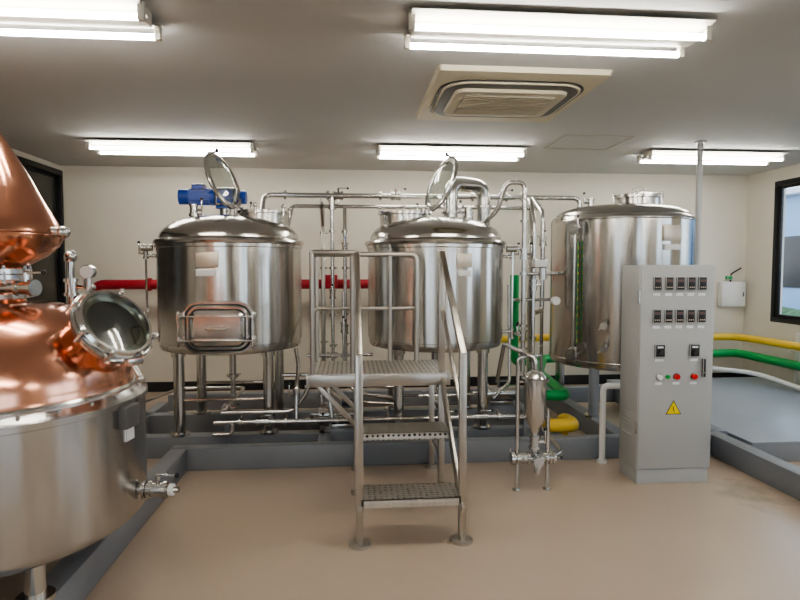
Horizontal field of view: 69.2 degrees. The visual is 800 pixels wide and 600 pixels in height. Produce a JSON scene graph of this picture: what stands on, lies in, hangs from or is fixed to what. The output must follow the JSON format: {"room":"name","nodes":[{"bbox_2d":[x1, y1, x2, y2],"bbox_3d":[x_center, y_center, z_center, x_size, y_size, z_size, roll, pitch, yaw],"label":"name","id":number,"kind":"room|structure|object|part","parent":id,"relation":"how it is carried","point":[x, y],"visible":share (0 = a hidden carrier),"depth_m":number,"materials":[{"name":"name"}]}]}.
{"room":"processing plant","nodes":[
{"label":"processing plant","id":0,"kind":"room"},
{"bbox_2d":[12,149,59,169],"bbox_3d":[-3.632,0.040,1.996,0.150,2.700,9.800,0,3,-5],"label":"wall","id":1,"kind":"structure","parent":0,"point":[18,153],"depth_m":6.27,"materials":[{"name":"beige paint"}]},
{"bbox_2d":[16,155,66,303],"bbox_3d":[-3.764,-0.586,4.805,0.080,1.600,3.880,0,3,-5],"label":"window","id":2,"kind":"structure","parent":1,"relation":"in","point":[48,181],"depth_m":6.52,"materials":[{"name":"black metal"}]},
{"bbox_2d":[0,0,799,175],"bbox_3d":[0.701,-1.379,2.298,8.850,0.100,10.100,0,3,-5],"label":"ceiling","id":3,"kind":"structure","parent":0,"point":[311,84],"depth_m":3.93,"materials":[{"name":"white paint"}]},
{"bbox_2d":[0,0,162,41],"bbox_3d":[-1.902,-1.296,2.627,1.520,0.102,0.344,0,3,-5],"label":"fluorescent light fixture","id":4,"kind":"object","parent":3,"relation":"attached to","point":[129,14],"visible":1,"depth_m":2.60,"materials":[{"name":"white plastic"}]},
{"bbox_2d":[86,140,257,156],"bbox_3d":[-2.159,-1.458,5.561,1.520,0.102,0.344,0,3,-5],"label":"fluorescent light fixture","id":5,"kind":"object","parent":3,"relation":"attached to","point":[130,145],"visible":1,"depth_m":5.47,"materials":[{"name":"white plastic"}]},
{"bbox_2d":[376,145,525,160],"bbox_3d":[0.506,-1.471,5.794,1.470,0.102,0.344,0,3,-5],"label":"fluorescent light fixture","id":6,"kind":"object","parent":3,"relation":"attached to","point":[516,152],"visible":0.98,"depth_m":5.70,"materials":[{"name":"white plastic"}]},
{"bbox_2d":[416,64,612,122],"bbox_3d":[0.713,-1.390,4.057,1.080,0.072,1.180,0,3,-5],"label":"air conditioner","id":7,"kind":"object","parent":3,"relation":"attached to","point":[454,92],"depth_m":3.78,"materials":[{"name":"beige plastic"}]},
{"bbox_2d":[404,7,715,58],"bbox_3d":[0.763,-1.309,2.860,1.470,0.102,0.344,0,3,-5],"label":"fluorescent light fixture","id":8,"kind":"object","parent":3,"relation":"attached to","point":[424,23],"visible":1,"depth_m":2.77,"materials":[{"name":"white plastic"}]},
{"bbox_2d":[544,135,634,149],"bbox_3d":[1.791,-1.506,5.553,0.650,0.004,0.600,0,3,-5],"label":"trim","id":9,"kind":"structure","parent":3,"relation":"attached to","point":[564,135],"depth_m":5.49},
{"bbox_2d":[637,150,787,164],"bbox_3d":[3.230,-1.484,6.032,1.460,0.102,0.344,0,3,-5],"label":"fluorescent light fixture","id":10,"kind":"object","parent":3,"relation":"attached to","point":[719,156],"visible":1,"depth_m":5.94,"materials":[{"name":"white plastic"}]},
{"bbox_2d":[0,384,799,599],"bbox_3d":[0.701,1.417,2.452,8.850,0.100,10.100,0,3,-5],"label":"floor","id":11,"kind":"structure","parent":0,"point":[598,533],"depth_m":3.21,"materials":[{"name":"beige concrete"}]},
{"bbox_2d":[93,275,367,290],"bbox_3d":[-1.289,0.413,6.847,4.580,1.420,0.200,0,3,-5],"label":"pipe","id":12,"kind":"object","parent":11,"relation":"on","point":[102,284],"visible":0.3,"depth_m":6.63,"materials":[{"name":"metal"}]},
{"bbox_2d":[133,180,581,443],"bbox_3d":[-0.207,0.072,5.341,4.086,2.266,1.684,0,3,-5],"label":"piping","id":13,"kind":"object","parent":11,"relation":"on","point":[533,263],"visible":0.85,"depth_m":5.13,"materials":[{"name":"metal"}]},
{"bbox_2d":[306,250,472,550],"bbox_3d":[-0.126,0.487,3.711,0.950,1.619,1.330,0,3,-5],"label":"platform","id":14,"kind":"object","parent":11,"relation":"on","point":[357,373],"visible":1,"depth_m":3.73,"materials":[{"name":"metal"}]},
{"bbox_2d":[47,385,799,599],"bbox_3d":[0.194,1.213,3.703,5.140,0.170,5.400,0,3,-5],"label":"curb","id":15,"kind":"object","parent":11,"relation":"on","point":[302,445],"visible":0.46,"depth_m":4.47,"materials":[{"name":"grey paint"}]},
{"bbox_2d":[0,132,179,599],"bbox_3d":[-2.019,0.102,2.688,1.894,2.500,1.324,2,4,27],"label":"copper pot still","id":16,"kind":"object","parent":15,"relation":"on","point":[73,443],"visible":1,"depth_m":2.39,"materials":[{"name":"metal"}]},
{"bbox_3d":[-1.863,0.731,2.642,1.324,0.650,1.324,0,3,-5],"label":"steel pot","id":17,"kind":"part","parent":16,"relation":"part of","materials":[{"name":"silver metal"}]},
{"bbox_2d":[137,148,303,437],"bbox_3d":[-1.482,-0.100,4.874,1.336,2.321,1.366,0,3,-5],"label":"tank","id":18,"kind":"object","parent":15,"relation":"on","point":[227,284],"visible":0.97,"depth_m":4.50,"materials":[{"name":"metal"}]},
{"bbox_3d":[-1.638,-0.837,5.088,0.570,0.350,0.170,0,3,-5],"label":"agitator motor","id":19,"kind":"part","parent":18,"relation":"part of","materials":[{"name":"metal"}]},
{"bbox_2d":[311,391,353,432],"bbox_3d":[-0.508,0.903,4.771,0.450,0.330,0.200,0,3,-5],"label":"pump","id":20,"kind":"object","parent":15,"relation":"on","point":[323,406],"visible":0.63,"depth_m":4.72,"materials":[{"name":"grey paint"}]},
{"bbox_2d":[365,152,519,429],"bbox_3d":[0.359,-0.112,5.102,1.336,2.321,1.232,0,3,-5],"label":"tank","id":21,"kind":"object","parent":15,"relation":"on","point":[473,249],"visible":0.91,"depth_m":4.64,"materials":[{"name":"metal"}]},
{"bbox_2d":[472,380,515,407],"bbox_3d":[0.917,0.859,5.577,0.450,0.330,0.200,0,3,-5],"label":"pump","id":22,"kind":"object","parent":15,"relation":"on","point":[505,399],"visible":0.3,"depth_m":5.53,"materials":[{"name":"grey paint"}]},
{"bbox_2d":[546,188,696,417],"bbox_3d":[2.050,-0.023,5.603,1.452,2.088,1.321,0,3,-5],"label":"tank","id":23,"kind":"object","parent":15,"relation":"on","point":[591,244],"visible":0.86,"depth_m":5.11,"materials":[{"name":"metal"}]},
{"bbox_2d":[495,342,562,491],"bbox_3d":[0.946,0.783,4.440,0.401,0.946,1.279,0,3,0],"label":"filter","id":24,"kind":"object","parent":11,"relation":"on","point":[535,381],"visible":1,"depth_m":3.88,"materials":[{"name":"metal"}]},
{"bbox_2d":[596,383,619,463],"bbox_3d":[1.652,0.947,4.408,0.298,0.624,0.118,3,4,45],"label":"pipe","id":25,"kind":"object","parent":11,"relation":"on","point":[602,412],"visible":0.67,"depth_m":4.45,"materials":[{"name":"white plastic"}]},
{"bbox_2d":[501,333,799,434],"bbox_3d":[2.938,0.662,4.333,3.487,1.200,6.036,0,3,-5],"label":"pipe","id":26,"kind":"object","parent":11,"relation":"on","point":[565,423],"visible":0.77,"depth_m":6.69,"materials":[{"name":"yellow plastic"}]},
{"bbox_2d":[619,265,714,483],"bbox_3d":[1.885,0.514,4.112,0.553,1.520,0.305,0,3,-5],"label":"cabinet","id":27,"kind":"object","parent":11,"relation":"on","point":[667,323],"visible":1,"depth_m":4.00,"materials":[{"name":"grey metal"}]},
{"bbox_2d":[607,377,799,460],"bbox_3d":[3.582,1.103,5.829,1.960,0.155,2.550,0,3,-5],"label":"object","id":28,"kind":"structure","parent":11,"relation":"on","point":[763,414],"depth_m":5.37,"materials":[{"name":"grey paint"}]},
{"bbox_2d":[694,140,705,264],"bbox_3d":[2.845,-0.235,5.565,0.100,2.545,0.100,0,3,-5],"label":"conduit","id":29,"kind":"object","parent":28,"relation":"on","point":[699,143],"visible":0.44,"depth_m":5.51,"materials":[{"name":"grey metal"}]},
{"bbox_2d":[712,366,799,390],"bbox_3d":[3.679,0.883,6.682,1.788,0.186,0.545,2,4,27],"label":"drain pipe","id":30,"kind":"object","parent":28,"relation":"on","point":[722,369],"visible":0.43,"depth_m":6.68,"materials":[{"name":"plastic"}]},
{"bbox_2d":[60,166,747,381],"bbox_3d":[0.268,-0.254,7.323,8.850,2.700,0.150,0,3,-5],"label":"wall","id":31,"kind":"structure","parent":0,"point":[108,209],"depth_m":7.14,"materials":[{"name":"beige paint"}]},
{"bbox_2d":[147,372,741,391],"bbox_3d":[0.275,1.038,7.314,8.550,0.120,0.012,0,3,-5],"label":"baseboard","id":32,"kind":"structure","parent":31,"relation":"attached to","point":[568,379],"depth_m":7.31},
{"bbox_2d":[717,267,745,306],"bbox_3d":[4.319,-0.170,7.543,0.320,0.508,0.122,0,3,-5],"label":"electrical box","id":33,"kind":"object","parent":31,"relation":"attached to","point":[730,294],"visible":1,"depth_m":7.50,"materials":[{"name":"white plastic"}]},
{"bbox_2d":[742,164,799,385],"bbox_3d":[5.035,-0.002,2.753,0.150,2.700,9.800,0,3,-5],"label":"wall","id":34,"kind":"structure","parent":0,"point":[761,186],"depth_m":7.29,"materials":[{"name":"beige paint"}]},
{"bbox_2d":[742,374,756,376],"bbox_3d":[4.954,1.287,2.811,0.012,0.120,9.788,0,3,-5],"label":"baseboard","id":35,"kind":"structure","parent":34,"relation":"attached to","point":[743,375],"depth_m":7.57,"materials":[{"name":"black"}]},
{"bbox_2d":[770,177,799,324],"bbox_3d":[4.724,-0.520,5.875,0.080,1.710,2.520,0,3,-5],"label":"window","id":36,"kind":"structure","parent":34,"relation":"in","point":[775,316],"depth_m":7.04,"materials":[{"name":"black metal"}]},
{"bbox_2d":[786,333,799,384],"bbox_3d":[4.701,0.787,4.748,0.145,0.595,3.940,0,3,-5],"label":"support bracket","id":37,"kind":"object","parent":34,"relation":"attached to","point":[797,338],"visible":0.56,"depth_m":6.68,"materials":[{"name":"white plastic"}]},
{"bbox_2d":[510,275,799,400],"bbox_3d":[2.978,0.422,4.301,3.366,1.157,5.991,0,3,-5],"label":"pipe","id":38,"kind":"object","parent":37,"relation":"on","point":[558,392],"visible":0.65,"depth_m":6.58,"materials":[{"name":"green plastic"}]},
{"label":"outside","id":39,"kind":"structure","parent":0,"visible":0},
{"bbox_3d":[5.541,1.594,5.600,40.000,0.200,42.000,0,3,-5],"label":"ground","id":40,"kind":"structure","parent":39,"visible":0},
{"bbox_2d":[782,187,799,309],"bbox_3d":[13.268,-0.886,14.686,7.400,3.750,13.400,0,3,-5],"label":"neighbouring building","id":41,"kind":"structure","parent":40,"relation":"on","point":[790,292],"depth_m":14.42,"materials":[{"name":"grey metal"}]},
{"bbox_2d":[782,306,799,315],"bbox_3d":[6.632,0.759,9.294,1.472,1.588,9.471,0,3,-5],"label":"hedge","id":42,"kind":"object","parent":40,"relation":"on","point":[785,310],"visible":0.02,"depth_m":9.66,"materials":[{"name":"green plant"}]}
]}

